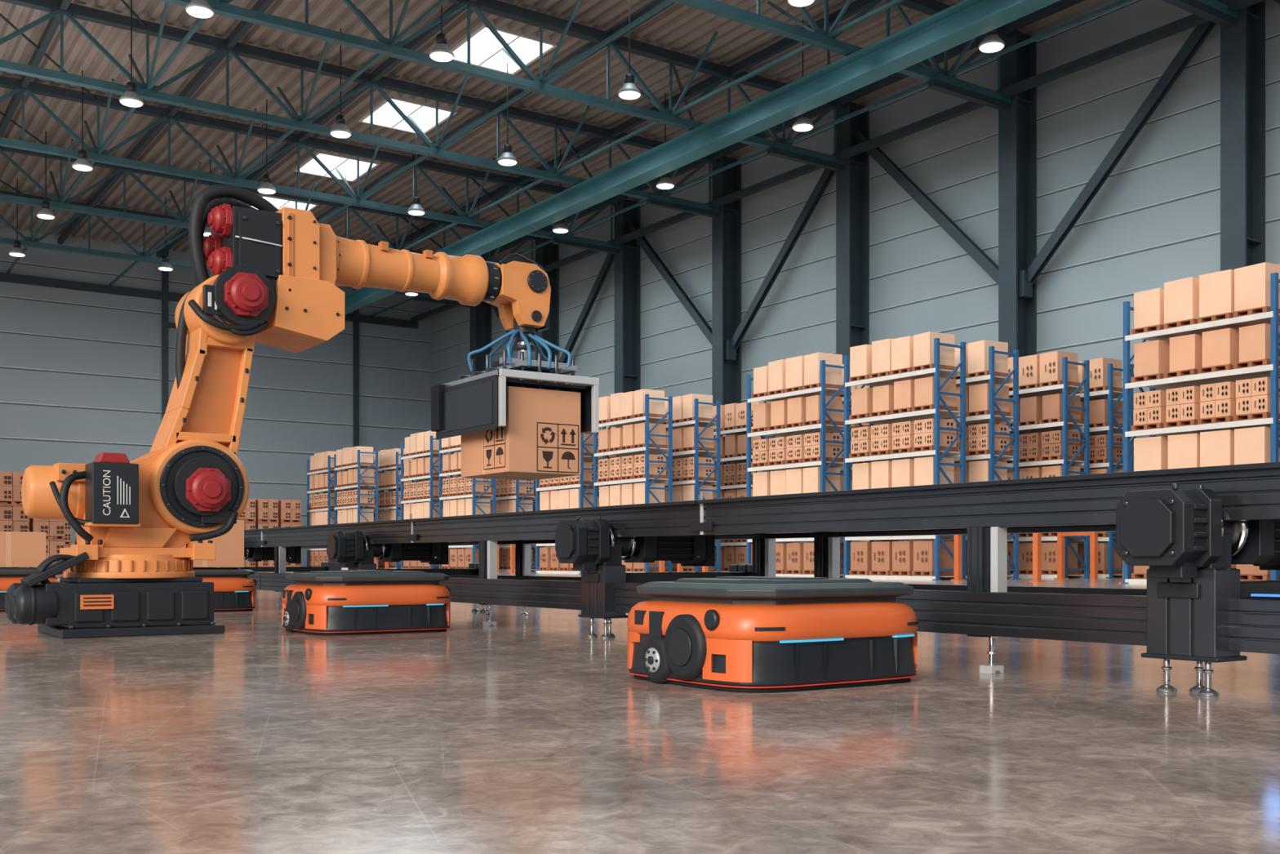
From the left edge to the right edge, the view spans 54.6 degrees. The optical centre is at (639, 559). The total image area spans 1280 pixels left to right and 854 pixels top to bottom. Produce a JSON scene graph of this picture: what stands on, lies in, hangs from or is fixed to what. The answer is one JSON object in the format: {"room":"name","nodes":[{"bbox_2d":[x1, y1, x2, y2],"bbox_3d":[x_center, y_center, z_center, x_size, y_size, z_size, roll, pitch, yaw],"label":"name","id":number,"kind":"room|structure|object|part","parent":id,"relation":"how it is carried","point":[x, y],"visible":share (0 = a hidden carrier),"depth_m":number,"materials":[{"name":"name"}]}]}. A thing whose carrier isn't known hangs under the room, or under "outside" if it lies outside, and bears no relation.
{"room":"workspace","nodes":[
{"label":"workspace","id":0,"kind":"room"},
{"bbox_2d":[0,225,431,566],"bbox_3d":[-42.604,-10.200,75.230,65.000,21.600,0.340,0,0,-34],"label":"wall","id":1,"kind":"structure","parent":0,"point":[81,371],"depth_m":81.84,"materials":[{"name":"metal"}]},
{"bbox_2d":[0,251,417,447],"bbox_3d":[-35.090,-10.000,80.011,44.800,21.200,0.330,0,0,-34],"label":"trim","id":2,"kind":"structure","parent":1,"relation":"attached to","point":[164,295],"depth_m":82.36,"materials":[{"name":"paint"}]},
{"bbox_2d":[0,0,1105,261],"bbox_3d":[-12.490,-20.700,48.567,46.430,0.200,78.200,0,0,-34],"label":"ceiling","id":3,"kind":"structure","parent":0,"point":[679,28],"depth_m":54.80,"materials":[{"name":"metal"}]},
{"bbox_2d":[35,131,55,218],"bbox_3d":[-28.547,-18.523,59.615,0.840,4.145,0.840,0,0,-34],"label":"ceiling lamp","id":4,"kind":"object","parent":3,"relation":"hanging from","point":[45,212],"depth_m":59.52,"materials":[{"name":"grey metal"}]},
{"bbox_2d":[71,70,93,171],"bbox_3d":[-23.450,-18.523,52.198,0.840,4.145,0.840,0,0,-34],"label":"ceiling lamp","id":5,"kind":"object","parent":3,"relation":"hanging from","point":[82,163],"depth_m":52.08,"materials":[{"name":"grey metal"}]},
{"bbox_2d":[119,0,143,106],"bbox_3d":[-18.352,-18.523,44.781,0.840,4.145,0.840,0,0,-34],"label":"ceiling lamp","id":6,"kind":"object","parent":3,"relation":"hanging from","point":[131,98],"depth_m":44.67,"materials":[{"name":"white metal"}]},
{"bbox_2d":[185,0,214,17],"bbox_3d":[-13.254,-18.523,37.364,0.840,4.145,0.840,0,0,-34],"label":"ceiling lamp","id":7,"kind":"object","parent":3,"relation":"hanging from","point":[197,8],"depth_m":37.17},
{"bbox_2d":[204,159,210,235],"bbox_3d":[-21.793,-18.523,62.923,0.840,4.145,0.840,0,0,-34],"label":"ceiling lamp","id":8,"kind":"object","parent":3,"relation":"hanging from","point":[207,230],"depth_m":62.70,"materials":[{"name":"grey metal"}]},
{"bbox_2d":[257,99,276,194],"bbox_3d":[-16.695,-18.523,55.506,0.840,4.145,0.840,0,0,-34],"label":"ceiling lamp","id":9,"kind":"object","parent":3,"relation":"hanging from","point":[266,187],"depth_m":55.36,"materials":[{"name":"grey metal"}]},
{"bbox_2d":[248,194,319,210],"bbox_3d":[-20.974,-20.710,72.343,3.300,0.380,3.660,0,0,-35],"label":"window","id":10,"kind":"structure","parent":3,"relation":"attached to","point":[279,202],"depth_m":71.64,"materials":[{"name":"white glass"}]},
{"bbox_2d":[293,149,380,182],"bbox_3d":[-15.877,-20.710,64.926,3.300,0.380,3.660,0,0,-35],"label":"window","id":11,"kind":"structure","parent":3,"relation":"attached to","point":[347,165],"depth_m":64.83,"materials":[{"name":"white glass"}]},
{"bbox_2d":[329,28,351,137],"bbox_3d":[-11.597,-18.523,48.089,0.840,4.145,0.840,0,0,-34],"label":"ceiling lamp","id":12,"kind":"object","parent":3,"relation":"hanging from","point":[340,130],"depth_m":47.93,"materials":[{"name":"white metal"}]},
{"bbox_2d":[344,174,348,239],"bbox_3d":[-15.662,-18.433,66.044,0.840,4.145,0.840,0,0,-35],"label":"ceiling lamp","id":13,"kind":"object","parent":3,"relation":"hanging from","point":[345,175],"visible":0.06,"depth_m":66.02,"materials":[{"name":"black metal"}]},
{"bbox_2d":[358,93,457,133],"bbox_3d":[-10.779,-20.710,57.509,3.300,0.380,3.660,0,0,-35],"label":"window","id":14,"kind":"structure","parent":3,"relation":"attached to","point":[384,115],"depth_m":57.45,"materials":[{"name":"white glass"}]},
{"bbox_2d":[407,133,425,215],"bbox_3d":[-10.565,-18.433,58.627,0.840,4.145,0.840,0,0,-35],"label":"ceiling lamp","id":15,"kind":"object","parent":3,"relation":"hanging from","point":[415,209],"visible":0.98,"depth_m":58.50,"materials":[{"name":"silver metal"}]},
{"bbox_2d":[428,5,454,62],"bbox_3d":[-6.500,-18.523,40.672,0.840,4.145,0.840,0,0,-34],"label":"ceiling lamp","id":16,"kind":"object","parent":3,"relation":"hanging from","point":[441,52],"depth_m":40.51,"materials":[{"name":"grey metal"}]},
{"bbox_2d":[450,20,557,75],"bbox_3d":[-5.681,-20.710,50.092,3.300,0.380,3.660,0,0,-35],"label":"window","id":17,"kind":"structure","parent":3,"relation":"attached to","point":[486,51],"depth_m":50.03,"materials":[{"name":"white glass"}]},
{"bbox_2d":[497,62,517,165],"bbox_3d":[-5.467,-18.433,51.210,0.840,4.145,0.840,0,0,-35],"label":"ceiling lamp","id":18,"kind":"object","parent":3,"relation":"hanging from","point":[507,158],"visible":0.98,"depth_m":51.05,"materials":[{"name":"silver metal"}]},
{"bbox_2d":[552,148,568,233],"bbox_3d":[-3.980,-18.523,62.182,0.840,4.145,0.840,0,0,-34],"label":"ceiling lamp","id":19,"kind":"object","parent":3,"relation":"hanging from","point":[560,227],"depth_m":62.00,"materials":[{"name":"grey metal"}]},
{"bbox_2d":[617,0,641,99],"bbox_3d":[-0.369,-18.433,43.793,0.840,4.145,0.840,0,0,-35],"label":"ceiling lamp","id":20,"kind":"object","parent":3,"relation":"hanging from","point":[628,91],"visible":0.97,"depth_m":43.66,"materials":[{"name":"silver metal"}]},
{"bbox_2d":[786,0,814,6],"bbox_3d":[4.728,-18.433,36.376,0.840,4.145,0.840,0,0,-35],"label":"ceiling lamp","id":21,"kind":"object","parent":3,"relation":"hanging from","point":[794,2],"visible":1,"depth_m":36.44,"materials":[{"name":"white plastic"}]},
{"bbox_2d":[0,0,1133,315],"bbox_3d":[-8.630,-19.100,51.099,33.180,2.679,78.000,0,0,-34],"label":"roof","id":22,"kind":"structure","parent":0,"point":[849,9],"depth_m":52.17,"materials":[{"name":"metal"}]},
{"bbox_2d":[8,178,26,256],"bbox_3d":[-33.645,-18.523,67.033,0.840,4.145,0.840,0,0,-34],"label":"ceiling lamp","id":23,"kind":"object","parent":22,"relation":"hanging from","point":[16,251],"depth_m":66.96,"materials":[{"name":"grey metal"}]},
{"bbox_2d":[157,196,173,271],"bbox_3d":[-26.890,-18.523,70.340,0.840,4.145,0.840,0,0,-34],"label":"ceiling lamp","id":24,"kind":"object","parent":22,"relation":"hanging from","point":[165,265],"depth_m":70.19,"materials":[{"name":"grey metal"}]},
{"bbox_2d":[0,190,457,301],"bbox_3d":[-29.446,-18.990,72.770,45.900,2.860,0.400,0,0,-34],"label":"roof truss","id":25,"kind":"object","parent":22,"relation":"attached to","point":[27,242],"depth_m":71.50,"materials":[{"name":"teal metal"}]},
{"bbox_2d":[0,146,549,262],"bbox_3d":[-24.320,-18.990,65.311,45.900,2.860,0.400,0,0,-34],"label":"roof truss","id":26,"kind":"object","parent":22,"relation":"attached to","point":[55,204],"depth_m":64.33,"materials":[{"name":"teal metal"}]},
{"bbox_2d":[0,75,636,248],"bbox_3d":[-19.194,-18.990,57.853,45.900,2.860,0.400,0,0,-34],"label":"roof truss","id":27,"kind":"object","parent":22,"relation":"attached to","point":[33,88],"depth_m":58.63,"materials":[{"name":"teal metal"}]},
{"bbox_2d":[0,0,737,212],"bbox_3d":[-14.068,-18.990,50.395,45.900,2.860,0.400,0,0,-34],"label":"roof truss","id":28,"kind":"object","parent":22,"relation":"attached to","point":[73,11],"depth_m":50.58,"materials":[{"name":"teal metal"}]},
{"bbox_2d":[404,227,418,295],"bbox_3d":[-14.175,-18.523,77.016,0.840,4.145,0.840,0,0,-34],"label":"ceiling lamp","id":29,"kind":"object","parent":22,"relation":"hanging from","point":[408,293],"depth_m":76.86,"materials":[{"name":"white metal"}]},
{"bbox_2d":[160,0,864,164],"bbox_3d":[-8.942,-18.990,42.936,45.900,2.860,0.400,0,0,-34],"label":"roof truss","id":30,"kind":"object","parent":22,"relation":"attached to","point":[500,8],"depth_m":46.52,"materials":[{"name":"teal metal"}]},
{"bbox_2d":[655,93,675,189],"bbox_3d":[1.118,-18.523,54.765,0.840,4.145,0.840,0,0,-34],"label":"ceiling lamp","id":31,"kind":"object","parent":22,"relation":"hanging from","point":[664,183],"depth_m":54.61,"materials":[{"name":"grey metal"}]},
{"bbox_2d":[345,0,1060,314],"bbox_3d":[-1.235,-17.100,55.999,0.840,1.000,77.700,0,0,-34],"label":"girder","id":32,"kind":"object","parent":22,"relation":"attached to","point":[962,22],"depth_m":47.20,"materials":[{"name":"teal metal"}]},
{"bbox_2d":[791,19,813,131],"bbox_3d":[6.215,-18.523,47.347,0.840,4.145,0.840,0,0,-34],"label":"ceiling lamp","id":33,"kind":"object","parent":22,"relation":"hanging from","point":[802,123],"depth_m":47.17,"materials":[{"name":"grey metal"}]},
{"bbox_2d":[410,0,1264,322],"bbox_3d":[3.668,-17.663,59.369,4.300,0.675,77.700,0,0,-34],"label":"beam","id":34,"kind":"structure","parent":22,"relation":"attached to","point":[1202,13],"depth_m":50.25,"materials":[{"name":"metal"}]},
{"bbox_2d":[669,0,1031,102],"bbox_3d":[-3.816,-18.990,35.478,45.900,2.860,0.400,0,0,-34],"label":"roof truss","id":35,"kind":"object","parent":22,"relation":"attached to","point":[818,38],"depth_m":42.76,"materials":[{"name":"teal metal"}]},
{"bbox_2d":[1196,0,1237,18],"bbox_3d":[1.310,-18.990,28.020,45.900,2.860,0.400,0,0,-34],"label":"roof truss","id":36,"kind":"object","parent":22,"relation":"attached to","point":[1215,4],"depth_m":39.65,"materials":[{"name":"teal metal"}]},
{"bbox_2d":[0,570,1279,853],"bbox_3d":[-13.038,0.700,32.477,65.300,0.200,104.300,0,0,-34],"label":"floor","id":37,"kind":"structure","parent":0,"point":[532,733],"depth_m":3.91,"materials":[{"name":"concrete"}]},
{"bbox_2d":[0,531,62,611],"bbox_3d":[-7.630,0.133,14.898,1.324,0.935,1.140,0,0,-35],"label":"robot","id":38,"kind":"object","parent":37,"relation":"on","point":[21,553],"visible":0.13,"depth_m":14.63,"materials":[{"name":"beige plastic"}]},
{"bbox_3d":[-7.630,0.150,14.898,1.148,0.129,1.048,0,0,-34],"label":"lift plate","id":39,"kind":"part","parent":38,"relation":"part of","materials":[{"name":"black plastic"}]},
{"bbox_2d":[0,471,65,573],"bbox_3d":[-27.649,-1.625,54.530,4.200,4.450,1.200,0,0,-35],"label":"pallet stack","id":40,"kind":"object","parent":37,"relation":"on","point":[13,517],"visible":0.38,"depth_m":54.21,"materials":[{"name":"brown cardboard"}]},
{"bbox_2d":[0,502,71,547],"bbox_3d":[-35.300,-1.625,71.841,4.200,4.450,1.200,0,0,-35],"label":"rack","id":41,"kind":"object","parent":37,"relation":"on","point":[68,541],"visible":0.09,"depth_m":72.42,"materials":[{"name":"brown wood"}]},
{"bbox_2d":[180,520,256,612],"bbox_3d":[-5.285,0.062,14.751,1.324,1.075,1.140,0,0,-35],"label":"robot","id":42,"kind":"object","parent":37,"relation":"on","point":[233,591],"visible":0.45,"depth_m":14.51,"materials":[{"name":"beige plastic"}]},
{"bbox_3d":[-5.285,0.150,14.751,1.148,0.129,1.048,0,0,-34],"label":"lift plate","id":43,"kind":"part","parent":42,"relation":"part of","materials":[{"name":"black plastic"}]},
{"bbox_2d":[236,498,301,566],"bbox_3d":[-23.834,-1.625,78.993,4.200,4.450,1.200,0,0,-35],"label":"pallet stack","id":44,"kind":"object","parent":37,"relation":"on","point":[277,511],"visible":0.41,"depth_m":78.59,"materials":[{"name":"brown cardboard"}]},
{"bbox_2d":[4,184,599,638],"bbox_3d":[-2.879,-1.302,11.180,5.107,3.805,1.377,0,0,-35],"label":"robot","id":45,"kind":"object","parent":37,"relation":"on","point":[276,273],"visible":0.99,"depth_m":10.35,"materials":[{"name":"orange metal"}]},
{"bbox_3d":[-3.051,-2.455,10.999,0.630,1.109,0.815,0,0,-34],"label":"forearm frame","id":46,"kind":"part","parent":45,"relation":"part of","materials":[{"name":"orange paint"}]},
{"bbox_2d":[461,386,580,479],"bbox_3d":[-1.189,-1.232,12.287,0.803,0.807,1.002,0,0,-35],"label":"carton","id":47,"kind":"object","parent":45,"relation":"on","point":[540,437],"visible":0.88,"depth_m":11.90,"materials":[{"name":"brown cardboard"}]},
{"bbox_3d":[-1.211,-1.710,12.303,1.080,0.940,1.310,0,0,-34],"label":"gripper frame","id":48,"kind":"part","parent":45,"relation":"part of","materials":[{"name":"metal"}]},
{"bbox_2d":[306,450,347,566],"bbox_3d":[-20.096,-3.120,79.681,1.340,7.460,4.000,0,0,-35],"label":"rack","id":49,"kind":"object","parent":37,"relation":"on","point":[322,463],"visible":0.48,"depth_m":79.15,"materials":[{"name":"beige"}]},
{"bbox_2d":[333,445,377,569],"bbox_3d":[-17.321,-3.120,75.643,1.340,7.460,4.000,0,0,-35],"label":"rack","id":50,"kind":"object","parent":37,"relation":"on","point":[357,460],"visible":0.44,"depth_m":74.52,"materials":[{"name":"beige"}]},
{"bbox_2d":[281,569,450,635],"bbox_3d":[-2.326,0.343,10.535,1.324,0.514,1.140,0,0,-35],"label":"robot","id":51,"kind":"object","parent":37,"relation":"on","point":[341,602],"visible":1,"depth_m":10.06,"materials":[{"name":"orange plastic"}]},
{"bbox_3d":[-2.326,0.150,10.535,1.148,0.129,1.048,0,0,-34],"label":"lift plate","id":52,"kind":"part","parent":51,"relation":"part of","materials":[{"name":"black plastic"}]},
{"bbox_2d":[347,468,384,521],"bbox_3d":[-18.085,-3.120,81.063,1.340,7.460,4.000,0,0,-35],"label":"rack","id":53,"kind":"object","parent":37,"relation":"on","point":[369,468],"visible":0.02,"depth_m":79.86,"materials":[{"name":"white metal"}]},
{"bbox_2d":[373,557,388,568],"bbox_3d":[-14.544,-0.250,71.302,0.300,1.700,5.900,0,0,-35],"label":"guard rail","id":54,"kind":"object","parent":37,"relation":"on","point":[375,561],"visible":0.02,"depth_m":72.52,"materials":[{"name":"orange metal"}]},
{"bbox_2d":[371,448,416,568],"bbox_3d":[-15.310,-3.120,77.025,1.340,7.460,4.000,0,0,-35],"label":"rack","id":55,"kind":"object","parent":37,"relation":"on","point":[388,460],"visible":0.36,"depth_m":76.13,"materials":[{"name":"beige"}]},
{"bbox_2d":[400,430,453,568],"bbox_3d":[-11.600,-3.120,67.319,1.340,7.460,4.000,0,0,-35],"label":"rack","id":56,"kind":"object","parent":37,"relation":"on","point":[424,446],"visible":0.44,"depth_m":66.66,"materials":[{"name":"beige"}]},
{"bbox_2d":[439,435,496,568],"bbox_3d":[-8.825,-3.120,63.281,1.340,7.460,4.000,0,0,-35],"label":"rack","id":57,"kind":"object","parent":37,"relation":"on","point":[473,494],"visible":0.52,"depth_m":62.76,"materials":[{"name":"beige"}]},
{"bbox_2d":[448,452,493,548],"bbox_3d":[-9.589,-3.120,68.701,1.340,7.460,4.000,0,0,-35],"label":"rack","id":58,"kind":"object","parent":37,"relation":"on","point":[454,476],"visible":0.02,"depth_m":68.48,"materials":[{"name":"white metal"}]},
{"bbox_2d":[470,301,491,371],"bbox_3d":[-11.019,-9.850,85.435,1.300,20.900,1.000,0,0,-35],"label":"steel column","id":59,"kind":"structure","parent":37,"relation":"on","point":[480,314],"depth_m":85.39,"materials":[{"name":"metal"}]},
{"bbox_2d":[487,479,535,571],"bbox_3d":[-6.814,-3.120,64.663,1.340,7.460,4.000,0,0,-35],"label":"rack","id":60,"kind":"object","parent":37,"relation":"on","point":[514,495],"visible":0.29,"depth_m":63.50,"materials":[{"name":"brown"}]},
{"bbox_2d":[497,479,539,568],"bbox_3d":[-6.655,-3.120,70.718,1.340,7.460,4.000,0,0,-35],"label":"rack","id":61,"kind":"object","parent":37,"relation":"on","point":[534,500],"visible":0.02,"depth_m":69.18,"materials":[{"name":"blue metal"}]},
{"bbox_2d":[497,544,544,573],"bbox_3d":[-6.048,-0.250,58.941,0.300,1.700,5.900,0,0,-35],"label":"guard rail","id":62,"kind":"object","parent":37,"relation":"on","point":[512,546],"visible":0.18,"depth_m":58.89,"materials":[{"name":"orange metal"}]},
{"bbox_2d":[535,237,558,550],"bbox_3d":[-5.893,-9.850,77.976,1.300,20.900,1.000,0,0,-35],"label":"steel column","id":63,"kind":"structure","parent":37,"relation":"on","point":[547,254],"depth_m":78.00,"materials":[{"name":"metal"}]},
{"bbox_2d":[534,426,605,573],"bbox_3d":[-3.104,-3.120,54.957,1.340,7.460,4.000,0,0,-35],"label":"rack","id":64,"kind":"object","parent":37,"relation":"on","point":[576,491],"visible":0.23,"depth_m":54.33,"materials":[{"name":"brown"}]},
{"bbox_2d":[539,489,557,546],"bbox_3d":[-3.880,-3.120,66.680,1.340,7.460,4.000,0,0,-35],"label":"rack","id":65,"kind":"object","parent":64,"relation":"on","point":[547,490],"visible":0.02,"depth_m":67.19,"materials":[{"name":"white metal"}]},
{"bbox_2d":[590,426,616,506],"bbox_3d":[-1.093,-3.120,56.339,1.340,7.460,4.000,0,0,-35],"label":"rack","id":66,"kind":"object","parent":37,"relation":"on","point":[606,427],"visible":0.02,"depth_m":55.82,"materials":[{"name":"white metal"}]},
{"bbox_2d":[614,199,639,393],"bbox_3d":[-0.767,-9.850,70.518,1.300,20.900,1.000,0,0,-35],"label":"steel column","id":67,"kind":"structure","parent":37,"relation":"on","point":[627,263],"depth_m":70.50,"materials":[{"name":"metal"}]},
{"bbox_2d":[593,388,672,572],"bbox_3d":[-0.329,-3.120,50.919,1.340,7.460,4.000,0,0,-35],"label":"rack","id":68,"kind":"object","parent":37,"relation":"on","point":[639,475],"visible":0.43,"depth_m":49.95,"materials":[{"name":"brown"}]},
{"bbox_2d":[653,393,720,572],"bbox_3d":[1.682,-3.120,52.301,1.340,7.460,4.000,0,0,-35],"label":"rack","id":69,"kind":"object","parent":37,"relation":"on","point":[692,413],"visible":0.3,"depth_m":51.04,"materials":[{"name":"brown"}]},
{"bbox_2d":[658,543,751,572],"bbox_3d":[2.448,-0.250,46.579,0.300,1.700,5.900,0,0,-35],"label":"guard rail","id":70,"kind":"object","parent":37,"relation":"on","point":[661,563],"visible":0.02,"depth_m":47.85,"materials":[{"name":"orange metal"}]},
{"bbox_2d":[711,156,741,405],"bbox_3d":[4.359,-9.850,63.060,1.300,20.900,1.000,0,0,-35],"label":"steel column","id":71,"kind":"structure","parent":37,"relation":"on","point":[726,228],"depth_m":63.02,"materials":[{"name":"metal"}]},
{"bbox_2d":[715,435,746,546],"bbox_3d":[3.818,-3.120,59.715,1.340,7.460,4.000,0,0,-35],"label":"rack","id":72,"kind":"object","parent":37,"relation":"on","point":[722,462],"visible":0.02,"depth_m":58.59,"materials":[{"name":"white metal"}]},
{"bbox_2d":[706,400,786,572],"bbox_3d":[4.616,-3.120,54.318,1.340,7.460,4.000,0,0,-35],"label":"rack","id":73,"kind":"object","parent":37,"relation":"on","point":[733,415],"visible":0.27,"depth_m":54.17,"materials":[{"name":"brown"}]},
{"bbox_2d":[226,462,1279,696],"bbox_3d":[0.225,0.065,9.983,1.960,1.070,22.200,0,0,-35],"label":"conveyor","id":74,"kind":"object","parent":37,"relation":"on","point":[1189,526],"visible":0.8,"depth_m":6.78,"materials":[{"name":"metal"}]},
{"bbox_2d":[626,576,919,693],"bbox_3d":[0.660,0.343,6.278,1.324,0.514,1.140,0,0,-35],"label":"robot","id":75,"kind":"object","parent":37,"relation":"on","point":[745,634],"visible":1,"depth_m":5.79,"materials":[{"name":"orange plastic"}]},
{"bbox_3d":[0.660,0.150,6.278,1.148,0.129,1.048,0,0,-34],"label":"lift plate","id":76,"kind":"part","parent":75,"relation":"part of","materials":[{"name":"black plastic"}]},
{"bbox_2d":[746,351,850,577],"bbox_3d":[5.392,-3.120,42.596,1.340,7.460,4.000,0,0,-35],"label":"rack","id":77,"kind":"object","parent":37,"relation":"on","point":[802,454],"visible":0.58,"depth_m":41.84,"materials":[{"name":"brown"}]},
{"bbox_2d":[798,364,897,568],"bbox_3d":[7.403,-3.120,43.977,1.340,7.460,4.000,0,0,-35],"label":"rack","id":78,"kind":"object","parent":37,"relation":"on","point":[855,387],"visible":0.02,"depth_m":43.38,"materials":[{"name":"blue metal"}]},
{"bbox_2d":[835,102,868,543],"bbox_3d":[9.485,-9.850,55.601,1.300,20.900,1.000,0,0,-35],"label":"steel column","id":79,"kind":"structure","parent":37,"relation":"on","point":[852,183],"depth_m":55.55,"materials":[{"name":"metal"}]},
{"bbox_2d":[844,331,967,580],"bbox_3d":[8.167,-3.120,38.557,1.340,7.460,4.000,0,0,-35],"label":"rack","id":80,"kind":"object","parent":37,"relation":"on","point":[908,441],"visible":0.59,"depth_m":37.82,"materials":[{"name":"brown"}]},
{"bbox_2d":[897,339,1020,579],"bbox_3d":[10.178,-3.120,39.939,1.340,7.460,4.000,0,0,-35],"label":"rack","id":81,"kind":"object","parent":37,"relation":"on","point":[988,443],"visible":0.19,"depth_m":38.63,"materials":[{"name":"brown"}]},
{"bbox_2d":[998,30,1036,542],"bbox_3d":[14.611,-9.850,48.143,1.300,20.900,1.000,0,0,-35],"label":"steel column","id":82,"kind":"structure","parent":37,"relation":"on","point":[1017,126],"depth_m":48.11,"materials":[{"name":"metal"}]},
{"bbox_2d":[950,533,1132,583],"bbox_3d":[10.944,-0.250,34.217,0.300,1.700,5.900,0,0,-35],"label":"guard rail","id":83,"kind":"object","parent":37,"relation":"on","point":[1036,536],"visible":0.36,"depth_m":34.21,"materials":[{"name":"metal"}]},
{"bbox_2d":[995,351,1089,578],"bbox_3d":[13.112,-3.120,41.956,1.340,7.460,4.000,0,0,-35],"label":"rack","id":84,"kind":"object","parent":37,"relation":"on","point":[1046,411],"visible":0.34,"depth_m":40.69,"materials":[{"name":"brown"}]},
{"bbox_2d":[1018,357,1133,577],"bbox_3d":[15.090,-3.120,43.315,1.340,7.460,4.000,0,0,-35],"label":"rack","id":85,"kind":"object","parent":37,"relation":"on","point":[1106,414],"visible":0.12,"depth_m":41.84,"materials":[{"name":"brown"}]},
{"bbox_2d":[1053,531,1097,579],"bbox_3d":[14.900,-0.250,36.935,0.300,1.700,5.900,0,0,-35],"label":"guard rail","id":86,"kind":"object","parent":37,"relation":"on","point":[1093,535],"visible":0.28,"depth_m":38.49,"materials":[{"name":"orange metal"}]},
{"bbox_2d":[1120,262,1279,583],"bbox_3d":[13.888,-3.120,30.234,1.340,7.460,4.000,0,0,-35],"label":"rack","id":87,"kind":"object","parent":37,"relation":"on","point":[1209,364],"visible":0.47,"depth_m":29.77,"materials":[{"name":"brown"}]},
{"bbox_2d":[1220,0,1265,271],"bbox_3d":[19.737,-9.850,40.685,1.300,20.900,1.000,0,0,-35],"label":"steel column","id":88,"kind":"structure","parent":37,"relation":"on","point":[1242,46],"depth_m":40.64,"materials":[{"name":"metal"}]},
{"bbox_2d":[431,0,1279,570],"bbox_3d":[7.503,-10.200,59.942,0.330,21.600,82.300,0,0,-34],"label":"wall","id":89,"kind":"structure","parent":0,"point":[1154,221],"depth_m":50.74,"materials":[{"name":"metal"}]},
{"bbox_2d":[977,28,1004,52],"bbox_3d":[11.313,-18.523,39.930,0.840,4.145,0.840,0,0,-34],"label":"ceiling lamp","id":90,"kind":"object","parent":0,"point":[991,42],"depth_m":39.74,"materials":[{"name":"white metal"}]},
{"bbox_3d":[24.863,-9.850,33.226,1.300,20.900,1.000,0,0,-34],"label":"steel column","id":91,"kind":"structure","parent":0,"visible":0},
{"bbox_2d":[490,0,1279,363],"bbox_3d":[7.098,-14.621,58.991,0.525,9.042,63.791,0,0,-35],"label":"brace","id":92,"kind":"object","parent":91,"relation":"attached to","point":[1026,278],"visible":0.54,"depth_m":51.38,"materials":[{"name":"paint"}]}
]}

